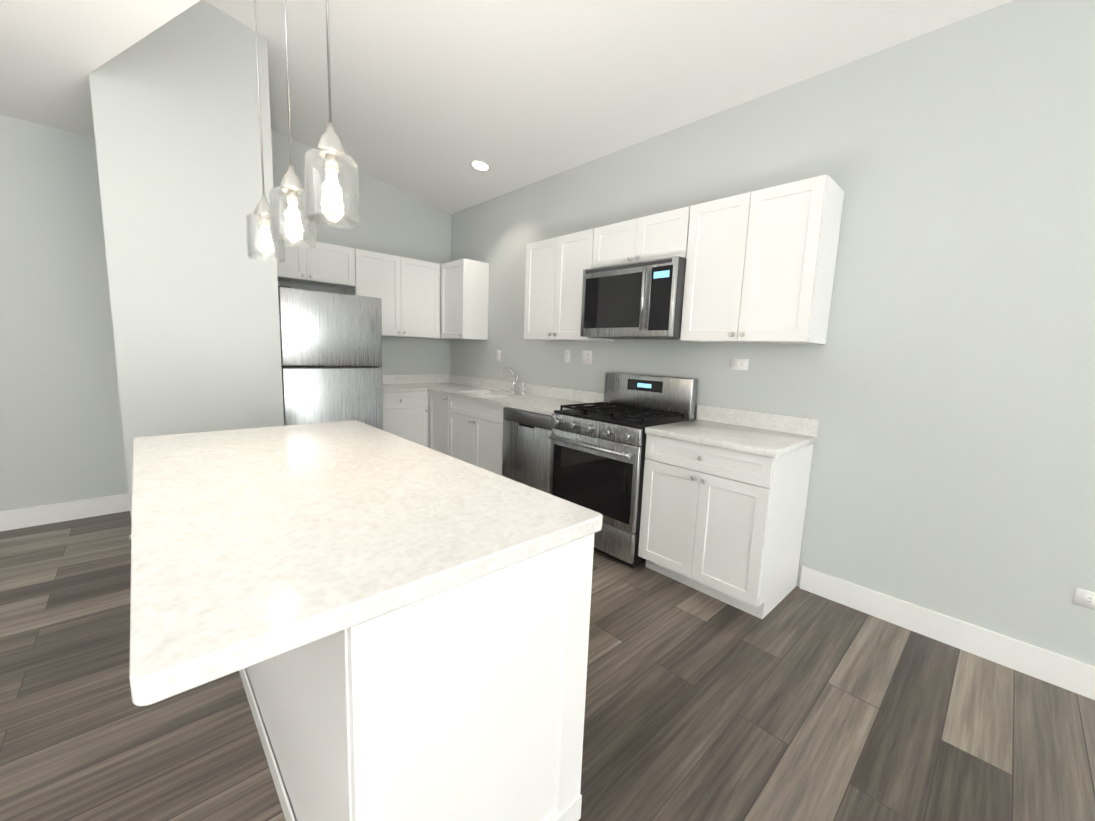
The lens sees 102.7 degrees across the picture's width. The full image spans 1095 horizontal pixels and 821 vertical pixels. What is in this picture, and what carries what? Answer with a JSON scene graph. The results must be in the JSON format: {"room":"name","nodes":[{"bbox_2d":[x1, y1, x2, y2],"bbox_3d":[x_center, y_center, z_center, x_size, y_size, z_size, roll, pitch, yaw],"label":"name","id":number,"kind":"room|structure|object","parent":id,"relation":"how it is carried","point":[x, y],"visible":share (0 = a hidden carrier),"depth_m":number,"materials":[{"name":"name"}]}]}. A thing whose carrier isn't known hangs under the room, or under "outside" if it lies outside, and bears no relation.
{"room":"kitchen","nodes":[
{"label":"kitchen","id":0,"kind":"room"},
{"bbox_2d":[0,114,128,510],"bbox_3d":[-4.850,-0.443,1.727,4.700,2.730,0.120,-5,11,-43],"label":"wall","id":1,"kind":"structure","parent":0,"point":[61,435],"depth_m":3.00,"materials":[{"name":"grey paint"}]},
{"bbox_2d":[0,493,129,530],"bbox_3d":[-4.892,0.854,1.816,4.590,0.135,0.014,-5,11,-43],"label":"baseboard","id":2,"kind":"structure","parent":1,"relation":"attached to","point":[42,515],"depth_m":3.13,"materials":[{"name":"white wood"}]},
{"bbox_2d":[0,0,199,137],"bbox_3d":[-1.986,-1.768,-1.285,5.206,1.020,8.440,-5,11,-43],"label":"ceiling","id":3,"kind":"structure","parent":0,"point":[54,54],"depth_m":2.07,"materials":[{"name":"white paint"}]},
{"bbox_2d":[89,0,283,512],"bbox_3d":[-2.591,-1.044,3.169,0.820,3.700,1.370,-5,11,-43],"label":"wall block","id":4,"kind":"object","parent":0,"point":[193,291],"visible":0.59,"depth_m":2.62,"materials":[{"name":"grey paint"}]},
{"bbox_2d":[271,129,450,374],"bbox_3d":[-1.961,-1.216,4.602,2.070,3.700,0.120,-5,11,-43],"label":"wall","id":5,"kind":"structure","parent":0,"point":[394,221],"depth_m":4.66,"materials":[{"name":"grey paint"}]},
{"bbox_2d":[276,235,315,283],"bbox_3d":[-2.379,-1.345,3.876,0.480,0.351,0.312,-5,11,-43],"label":"upper cabinet","id":6,"kind":"object","parent":5,"relation":"attached to","point":[299,266],"depth_m":3.85,"materials":[{"name":"white wood"}]},
{"bbox_2d":[308,241,355,290],"bbox_3d":[-2.113,-1.369,4.122,0.480,0.351,0.312,-5,11,-43],"label":"upper cabinet","id":7,"kind":"object","parent":5,"relation":"attached to","point":[335,264],"depth_m":4.07,"materials":[{"name":"white wood"}]},
{"bbox_2d":[345,249,395,336],"bbox_3d":[-1.759,-1.178,4.491,0.510,0.802,0.312,-5,11,-43],"label":"upper cabinet","id":8,"kind":"object","parent":5,"relation":"attached to","point":[375,271],"depth_m":4.35,"materials":[{"name":"white wood"}]},
{"bbox_2d":[396,256,435,338],"bbox_3d":[-1.443,-1.200,4.743,0.531,0.802,0.373,-5,11,-43],"label":"upper cabinet","id":9,"kind":"object","parent":5,"relation":"attached to","point":[426,299],"depth_m":4.63,"materials":[{"name":"white wood"}]},
{"bbox_2d":[382,375,449,382],"bbox_3d":[-1.634,-0.357,4.956,1.216,0.100,0.020,-5,11,-43],"label":"backsplash","id":10,"kind":"structure","parent":5,"relation":"attached to","point":[386,378],"depth_m":5.05,"materials":[{"name":"white stone"}]},
{"bbox_2d":[0,511,1094,820],"bbox_3d":[-2.026,1.204,0.907,7.740,0.100,10.920,-5,11,-43],"label":"floor","id":11,"kind":"structure","parent":0,"point":[796,703],"depth_m":1.62,"materials":[{"name":"brown wood"}]},
{"bbox_2d":[278,286,382,429],"bbox_3d":[-2.004,-0.107,3.780,0.724,1.722,1.120,-5,11,-43],"label":"fridge","id":12,"kind":"object","parent":11,"relation":"on","point":[331,353],"visible":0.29,"depth_m":3.30,"materials":[{"name":"silver metal"}]},
{"bbox_2d":[383,391,425,446],"bbox_3d":[-1.648,0.223,4.591,0.625,0.876,0.668,-5,11,-43],"label":"base cabinet","id":13,"kind":"object","parent":11,"relation":"on","point":[404,412],"depth_m":4.40,"materials":[{"name":"white wood"}]},
{"bbox_2d":[383,383,425,390],"bbox_3d":[-1.659,-0.230,4.530,0.584,0.038,0.632,-5,11,-43],"label":"countertop","id":14,"kind":"structure","parent":13,"relation":"on","point":[386,386],"depth_m":4.47,"materials":[{"name":"white stone"}]},
{"bbox_2d":[241,528,601,820],"bbox_3d":[-0.730,0.661,1.646,0.633,0.872,1.797,-5,11,-43],"label":"kitchen island","id":15,"kind":"object","parent":11,"relation":"on","point":[388,626],"depth_m":0.97,"materials":[{"name":"white wood"}]},
{"bbox_2d":[129,420,602,705],"bbox_3d":[-0.796,0.216,1.507,0.920,0.042,1.805,-5,11,-43],"label":"island countertop","id":16,"kind":"structure","parent":15,"relation":"on","point":[250,548],"depth_m":0.99,"materials":[{"name":"white stone"}]},
{"bbox_2d":[426,391,449,455],"bbox_3d":[-0.898,0.247,4.622,0.668,0.876,0.474,-5,11,-43],"label":"base cabinet","id":17,"kind":"object","parent":11,"relation":"on","point":[437,404],"depth_m":4.44,"materials":[{"name":"white wood"}]},
{"bbox_2d":[450,395,551,475],"bbox_3d":[-0.471,0.319,4.214,0.608,0.876,0.960,-5,11,-43],"label":"base cabinet","id":18,"kind":"object","parent":11,"relation":"on","point":[476,429],"depth_m":3.93,"materials":[{"name":"white wood"}]},
{"bbox_2d":[410,383,589,414],"bbox_3d":[-0.574,-0.153,4.265,0.632,0.038,2.512,-5,11,-43],"label":"countertop","id":19,"kind":"structure","parent":18,"relation":"on","point":[542,404],"depth_m":3.90,"materials":[{"name":"white stone"}]},
{"bbox_2d":[470,391,497,394],"bbox_3d":[-0.543,-0.027,4.235,0.414,0.225,0.604,-5,11,-43],"label":"sink","id":20,"kind":"object","parent":19,"relation":"in","point":[471,392],"depth_m":4.48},
{"bbox_2d":[499,367,525,394],"bbox_3d":[-0.342,-0.284,4.248,0.211,0.242,0.208,-5,11,-43],"label":"faucet","id":21,"kind":"object","parent":19,"relation":"on","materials":[{"name":"silver metal"}]},
{"bbox_2d":[502,407,552,492],"bbox_3d":[0.048,0.420,3.631,0.607,0.872,0.601,-5,11,-43],"label":"dishwasher","id":22,"kind":"object","parent":11,"relation":"on","point":[526,452],"visible":0.35,"depth_m":3.39,"materials":[{"name":"silver metal"}]},
{"bbox_2d":[548,372,697,568],"bbox_3d":[0.488,0.351,3.082,0.700,1.190,0.754,-5,11,-43],"label":"range","id":23,"kind":"object","parent":11,"relation":"on","point":[597,460],"visible":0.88,"depth_m":2.88,"materials":[{"name":"silver metal"}]},
{"bbox_2d":[638,435,814,618],"bbox_3d":[1.039,0.593,2.617,0.608,0.876,0.720,-5,11,-43],"label":"base cabinet","id":24,"kind":"object","parent":11,"relation":"on","point":[724,498],"depth_m":2.36,"materials":[{"name":"white wood"}]},
{"bbox_2d":[645,419,817,458],"bbox_3d":[1.055,0.143,2.542,0.632,0.038,0.732,-5,11,-43],"label":"countertop","id":25,"kind":"structure","parent":24,"relation":"on","point":[728,436],"depth_m":2.41,"materials":[{"name":"white stone"}]},
{"bbox_2d":[204,0,1011,213],"bbox_3d":[0.669,-2.000,1.184,3.010,0.652,8.440,-5,11,-43],"label":"ceiling","id":26,"kind":"structure","parent":0,"point":[431,100],"depth_m":2.67,"materials":[{"name":"white paint"}]},
{"bbox_2d":[245,0,285,262],"bbox_3d":[-1.145,-1.428,1.724,0.136,1.607,0.136,-5,11,-43],"label":"pendant light","id":27,"kind":"object","parent":26,"relation":"hanging from","point":[262,211],"visible":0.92,"depth_m":1.78,"materials":[{"name":"clear glass"}]},
{"bbox_2d":[269,0,315,247],"bbox_3d":[-0.848,-1.374,1.411,0.136,1.607,0.136,-5,11,-43],"label":"pendant light","id":28,"kind":"object","parent":26,"relation":"hanging from","point":[290,186],"visible":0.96,"depth_m":1.47,"materials":[{"name":"clear glass"}]},
{"bbox_2d":[303,0,358,227],"bbox_3d":[-0.569,-1.323,1.115,0.136,1.607,0.136,-5,11,-43],"label":"pendant light","id":29,"kind":"object","parent":26,"relation":"hanging from","point":[329,150],"visible":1,"depth_m":1.18,"materials":[{"name":"clear glass"}]},
{"bbox_2d":[470,159,490,171],"bbox_3d":[-0.600,-2.182,3.905,0.188,0.038,0.190,-5,11,-43],"label":"recessed light","id":30,"kind":"object","parent":26,"relation":"in","point":[479,165],"visible":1,"depth_m":3.90,"materials":[{"name":"white plastic"}]},
{"bbox_2d":[450,0,1094,665],"bbox_3d":[1.661,-0.391,2.397,0.120,2.930,8.440,-5,11,-43],"label":"wall","id":31,"kind":"structure","parent":0,"point":[940,384],"depth_m":2.12,"materials":[{"name":"grey paint"}]},
{"bbox_2d":[436,259,488,339],"bbox_3d":[-0.935,-1.182,4.745,0.376,0.802,0.481,-5,11,-43],"label":"upper cabinet","id":32,"kind":"object","parent":31,"relation":"attached to","point":[462,285],"depth_m":4.63,"materials":[{"name":"white wood"}]},
{"bbox_2d":[496,350,500,360],"bbox_3d":[-0.521,-0.580,4.630,0.008,0.115,0.070,-5,11,-43],"label":"electrical outlet","id":33,"kind":"object","parent":31,"relation":"attached to","point":[498,352],"visible":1,"depth_m":4.63,"materials":[{"name":"white plastic"}]},
{"bbox_2d":[564,350,570,362],"bbox_3d":[0.176,-0.483,3.890,0.008,0.115,0.070,-5,11,-43],"label":"electrical outlet","id":34,"kind":"object","parent":31,"relation":"attached to","point":[567,357],"visible":1,"depth_m":3.88,"materials":[{"name":"white plastic"}]},
{"bbox_2d":[524,229,613,340],"bbox_3d":[0.176,-0.986,3.614,0.312,0.802,0.758,-5,11,-43],"label":"upper cabinet","id":35,"kind":"object","parent":31,"relation":"attached to","point":[555,266],"depth_m":3.50,"materials":[{"name":"white wood"}]},
{"bbox_2d":[581,350,591,363],"bbox_3d":[0.332,-0.455,3.724,0.008,0.115,0.116,-5,11,-43],"label":"electrical outlet","id":36,"kind":"object","parent":31,"relation":"attached to","point":[586,358],"visible":1,"depth_m":3.72,"materials":[{"name":"white plastic"}]},
{"bbox_2d":[450,375,819,434],"bbox_3d":[0.170,-0.148,3.916,0.020,0.100,3.992,-5,11,-43],"label":"backsplash","id":37,"kind":"structure","parent":31,"relation":"attached to","point":[800,425],"depth_m":2.90,"materials":[{"name":"white stone"}]},
{"bbox_2d":[588,207,687,268],"bbox_3d":[0.704,-1.141,3.032,0.312,0.299,0.760,-5,11,-43],"label":"upper cabinet","id":38,"kind":"object","parent":31,"relation":"attached to","point":[660,235],"depth_m":2.90,"materials":[{"name":"white wood"}]},
{"bbox_2d":[580,256,685,339],"bbox_3d":[0.634,-0.744,3.032,0.463,0.478,0.754,-5,11,-43],"label":"microwave","id":39,"kind":"object","parent":38,"relation":"attached to","point":[639,300],"visible":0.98,"depth_m":2.85,"materials":[{"name":"silver metal"}]},
{"bbox_2d":[730,359,748,369],"bbox_3d":[1.218,-0.293,2.787,0.008,0.070,0.115,-5,11,-43],"label":"electrical outlet","id":40,"kind":"object","parent":31,"relation":"attached to","point":[738,364],"visible":1,"depth_m":2.78,"materials":[{"name":"white plastic"}]},
{"bbox_2d":[680,175,843,343],"bbox_3d":[1.201,-0.800,2.530,0.312,0.802,0.720,-5,11,-43],"label":"upper cabinet","id":41,"kind":"object","parent":31,"relation":"attached to","point":[760,265],"depth_m":2.36,"materials":[{"name":"white wood"}]},
{"bbox_2d":[800,566,1094,699],"bbox_3d":[2.929,1.247,1.090,0.014,0.135,4.180,-5,11,-43],"label":"baseboard","id":42,"kind":"structure","parent":31,"relation":"attached to","point":[1067,673],"depth_m":2.09,"materials":[{"name":"white wood"}]},
{"bbox_2d":[1073,588,1094,608],"bbox_3d":[2.241,0.780,1.789,0.008,0.070,0.115,-5,11,-43],"label":"electrical outlet","id":43,"kind":"object","parent":31,"relation":"attached to","point":[1084,598],"visible":1,"depth_m":1.81,"materials":[{"name":"white plastic"}]}
]}

